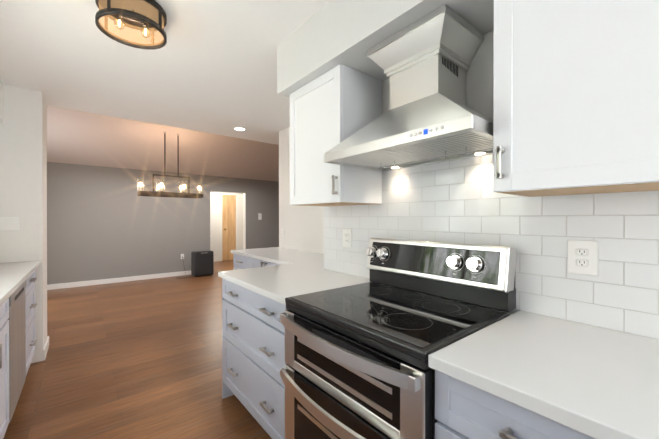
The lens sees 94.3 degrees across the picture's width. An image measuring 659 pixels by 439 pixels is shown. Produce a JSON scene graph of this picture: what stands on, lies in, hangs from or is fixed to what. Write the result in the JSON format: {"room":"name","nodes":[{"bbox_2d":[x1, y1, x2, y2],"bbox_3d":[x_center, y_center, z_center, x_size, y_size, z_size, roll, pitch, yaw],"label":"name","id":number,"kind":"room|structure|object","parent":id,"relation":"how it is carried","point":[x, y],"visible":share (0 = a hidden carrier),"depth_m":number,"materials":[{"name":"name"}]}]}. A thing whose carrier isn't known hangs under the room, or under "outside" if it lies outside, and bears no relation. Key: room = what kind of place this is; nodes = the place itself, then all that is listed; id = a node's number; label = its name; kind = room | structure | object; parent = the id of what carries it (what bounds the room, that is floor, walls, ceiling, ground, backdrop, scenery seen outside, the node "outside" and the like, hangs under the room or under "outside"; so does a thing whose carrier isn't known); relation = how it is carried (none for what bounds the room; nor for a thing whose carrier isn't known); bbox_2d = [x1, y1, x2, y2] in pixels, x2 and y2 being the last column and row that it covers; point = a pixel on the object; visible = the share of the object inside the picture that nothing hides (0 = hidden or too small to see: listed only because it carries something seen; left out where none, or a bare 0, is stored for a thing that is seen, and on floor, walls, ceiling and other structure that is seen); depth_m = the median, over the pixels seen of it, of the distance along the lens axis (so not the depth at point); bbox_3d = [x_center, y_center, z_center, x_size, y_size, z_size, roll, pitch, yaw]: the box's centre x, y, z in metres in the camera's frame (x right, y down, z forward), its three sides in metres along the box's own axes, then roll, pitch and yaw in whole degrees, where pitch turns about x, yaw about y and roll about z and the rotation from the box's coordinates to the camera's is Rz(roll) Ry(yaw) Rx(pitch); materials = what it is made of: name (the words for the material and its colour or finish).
{"room":"kitchen","nodes":[
{"label":"kitchen","id":0,"kind":"room"},
{"bbox_2d":[0,79,3,120],"bbox_3d":[-1.245,-0.989,0.365,0.420,0.315,5.450,0,0,-39],"label":"upper cabinet","id":1,"kind":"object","parent":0,"point":[1,101],"depth_m":2.57,"materials":[{"name":"white wood"}]},
{"bbox_2d":[0,85,46,362],"bbox_3d":[-2.992,0.064,2.731,0.660,2.440,0.420,0,0,-39],"label":"wall","id":2,"kind":"structure","parent":0,"point":[23,161],"depth_m":2.71,"materials":[{"name":"white paint"}]},
{"bbox_2d":[0,217,18,230],"bbox_3d":[-2.777,0.038,2.623,0.162,0.114,0.016,0,0,-39],"label":"light switch","id":3,"kind":"object","parent":2,"relation":"attached to","point":[8,223],"visible":1,"depth_m":2.64,"materials":[{"name":"white plastic"}]},
{"bbox_2d":[43,336,48,360],"bbox_3d":[-2.723,1.236,2.939,0.014,0.095,0.400,0,0,-39],"label":"baseboard","id":4,"kind":"structure","parent":2,"relation":"attached to","point":[46,346],"depth_m":2.89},
{"bbox_2d":[3,260,271,438],"bbox_3d":[-1.016,1.308,4.506,6.360,0.060,12.000,0,0,-39],"label":"floor","id":5,"kind":"structure","parent":0,"point":[139,359],"depth_m":2.62,"materials":[{"name":"brown wood"}]},
{"bbox_2d":[0,297,8,438],"bbox_3d":[-1.783,0.851,1.197,0.613,0.879,0.948,0,0,-39],"label":"base cabinet","id":6,"kind":"object","parent":5,"relation":"on","point":[4,313],"depth_m":1.67,"materials":[{"name":"white wood"}]},
{"bbox_2d":[0,261,39,308],"bbox_3d":[-1.344,0.396,0.675,0.643,0.035,4.848,0,0,-39],"label":"countertop","id":7,"kind":"structure","parent":6,"relation":"on","point":[12,274],"depth_m":2.07,"materials":[{"name":"white stone"}]},
{"bbox_2d":[7,280,25,422],"bbox_3d":[-2.226,0.852,1.841,0.514,0.872,0.604,0,0,-39],"label":"dishwasher","id":8,"kind":"object","parent":5,"relation":"on","point":[17,351],"visible":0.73,"depth_m":1.93,"materials":[{"name":"grey metal"}]},
{"bbox_2d":[12,273,36,374],"bbox_3d":[-2.655,0.847,2.282,0.613,0.879,0.616,0,0,-39],"label":"base cabinet","id":9,"kind":"object","parent":5,"relation":"on","point":[30,304],"depth_m":2.46,"materials":[{"name":"white wood"}]},
{"bbox_2d":[191,250,213,276],"bbox_3d":[-2.870,0.989,6.913,0.430,0.560,0.242,0,0,-39],"label":"air purifier","id":10,"kind":"object","parent":5,"relation":"on","point":[202,263],"visible":1,"depth_m":6.81,"materials":[{"name":"grey plastic"}]},
{"bbox_2d":[222,279,377,438],"bbox_3d":[-0.233,0.848,2.036,0.633,0.879,0.935,0,0,-39],"label":"base cabinet","id":11,"kind":"object","parent":5,"relation":"on","point":[253,333],"depth_m":1.79,"materials":[{"name":"white wood"}]},
{"bbox_2d":[218,247,373,306],"bbox_3d":[-0.446,0.388,2.755,1.262,0.035,2.326,0,0,-39],"label":"countertop","id":12,"kind":"structure","parent":11,"relation":"on","point":[276,273],"depth_m":2.07,"materials":[{"name":"white stone"}]},
{"bbox_2d":[280,238,516,438],"bbox_3d":[0.253,0.699,1.331,0.726,1.181,0.762,0,0,-39],"label":"range","id":13,"kind":"object","parent":5,"relation":"on","point":[356,361],"visible":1,"depth_m":1.21,"materials":[{"name":"black metal"}]},
{"bbox_2d":[435,371,581,438],"bbox_3d":[0.697,0.852,0.881,0.633,0.879,0.489,0,0,-39],"label":"base cabinet","id":14,"kind":"object","parent":5,"relation":"on","point":[461,412],"depth_m":0.77,"materials":[{"name":"white wood"}]},
{"bbox_2d":[428,311,658,438],"bbox_3d":[1.017,0.396,0.458,0.662,0.035,1.548,0,0,-39],"label":"countertop","id":15,"kind":"structure","parent":14,"relation":"on","point":[593,382],"depth_m":0.76,"materials":[{"name":"white stone"}]},
{"bbox_2d":[46,105,278,181],"bbox_3d":[-2.094,-1.432,5.836,6.200,0.830,3.500,0,0,-39],"label":"ceiling","id":16,"kind":"structure","parent":0,"point":[81,137],"depth_m":5.55,"materials":[{"name":"white paint"}]},
{"bbox_2d":[137,132,202,197],"bbox_3d":[-2.642,-0.914,5.114,0.990,1.069,0.330,0,0,-39],"label":"linear chandelier","id":17,"kind":"object","parent":16,"relation":"hanging from","point":[161,193],"visible":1,"depth_m":5.06,"materials":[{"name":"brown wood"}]},
{"bbox_2d":[47,162,278,284],"bbox_3d":[-3.154,-0.332,7.156,6.200,3.200,0.120,0,0,-39],"label":"wall","id":18,"kind":"structure","parent":0,"point":[105,222],"depth_m":6.31,"materials":[{"name":"grey paint"}]},
{"bbox_2d":[47,270,191,289],"bbox_3d":[-4.142,1.224,6.280,3.315,0.095,0.014,0,0,-39],"label":"baseboard","id":19,"kind":"structure","parent":18,"relation":"attached to","point":[98,282],"depth_m":6.13,"materials":[{"name":"white wood"}]},
{"bbox_2d":[210,191,245,249],"bbox_3d":[-2.546,0.291,7.650,0.895,1.951,0.127,0,0,-39],"label":"trim","id":20,"kind":"structure","parent":18,"relation":"attached to","point":[244,220],"depth_m":7.88,"materials":[{"name":"white wood"}]},
{"bbox_2d":[0,0,329,144],"bbox_3d":[0.819,-1.204,2.218,6.200,0.100,5.990,0,0,-39],"label":"ceiling","id":21,"kind":"structure","parent":0,"point":[210,66],"depth_m":2.26,"materials":[{"name":"white paint"}]},
{"bbox_2d":[95,0,166,49],"bbox_3d":[-1.066,-1.080,1.658,0.324,0.141,0.324,0,0,-39],"label":"drum ceiling light","id":22,"kind":"object","parent":21,"relation":"attached to","point":[140,24],"visible":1,"depth_m":1.66,"materials":[{"name":"beige fabric"}]},
{"bbox_2d":[233,127,246,130],"bbox_3d":[-1.150,-1.157,3.914,0.170,0.006,0.170,0,0,-39],"label":"recessed light","id":23,"kind":"object","parent":21,"relation":"in","point":[239,129],"visible":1,"depth_m":3.92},
{"bbox_2d":[211,192,242,260],"bbox_3d":[-3.371,0.040,9.229,2.900,2.440,0.120,0,0,-39],"label":"wall","id":24,"kind":"structure","parent":0,"point":[215,222],"depth_m":9.16,"materials":[{"name":"white paint"}]},
{"bbox_2d":[214,192,237,261],"bbox_3d":[-3.596,0.221,8.927,1.930,2.080,0.070,0,0,-39],"label":"door","id":25,"kind":"structure","parent":24,"relation":"attached to","point":[228,222],"depth_m":9.36,"materials":[{"name":"brown wood"}]},
{"bbox_2d":[279,127,323,253],"bbox_3d":[-0.072,0.062,3.393,0.120,2.440,1.750,0,0,-39],"label":"wall","id":26,"kind":"structure","parent":0,"point":[303,226],"depth_m":3.77,"materials":[{"name":"white paint"}]},
{"bbox_2d":[277,0,493,97],"bbox_3d":[0.895,-0.991,0.817,0.400,0.315,3.470,0,0,-39],"label":"soffit","id":27,"kind":"object","parent":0,"point":[328,36],"depth_m":1.54,"materials":[{"name":"white paint"}]},
{"bbox_2d":[380,30,519,313],"bbox_3d":[1.097,0.071,0.984,0.120,2.440,3.470,0,0,-39],"label":"wall","id":28,"kind":"structure","parent":0,"point":[479,83],"depth_m":1.39,"materials":[{"name":"white paint"}]},
{"bbox_2d":[290,64,381,205],"bbox_3d":[0.013,-0.465,1.931,0.361,0.742,0.518,0,0,-39],"label":"upper cabinet","id":29,"kind":"object","parent":28,"relation":"attached to","point":[334,107],"visible":0.98,"depth_m":1.77,"materials":[{"name":"white wood"}]},
{"bbox_2d":[324,4,492,170],"bbox_3d":[0.383,-0.550,1.395,0.456,0.570,0.762,0,0,-39],"label":"range hood","id":30,"kind":"object","parent":28,"relation":"attached to","point":[429,116],"visible":0.96,"depth_m":1.32,"materials":[{"name":"silver metal"}]},
{"bbox_2d":[324,154,658,339],"bbox_3d":[1.047,0.034,0.943,0.008,0.686,3.470,0,0,-39],"label":"tile backsplash","id":31,"kind":"structure","parent":28,"relation":"attached to","point":[459,201],"depth_m":1.22,"materials":[{"name":"white tile"}]},
{"bbox_2d":[343,229,351,247],"bbox_3d":[0.119,0.127,2.082,0.010,0.124,0.088,0,0,-39],"label":"outlet","id":32,"kind":"object","parent":31,"relation":"attached to","point":[347,237],"visible":1,"depth_m":2.08,"materials":[{"name":"white plastic"}]},
{"bbox_2d":[567,240,598,275],"bbox_3d":[0.910,0.137,1.100,0.010,0.124,0.088,0,0,-39],"label":"outlet","id":33,"kind":"object","parent":31,"relation":"attached to","point":[582,257],"visible":1,"depth_m":1.10,"materials":[{"name":"white plastic"}]},
{"bbox_2d":[493,0,658,196],"bbox_3d":[0.836,-0.461,0.909,0.361,0.742,0.544,0,0,-39],"label":"upper cabinet","id":34,"kind":"object","parent":28,"relation":"attached to","point":[575,97],"visible":1,"depth_m":0.86,"materials":[{"name":"white wood"}]}
]}

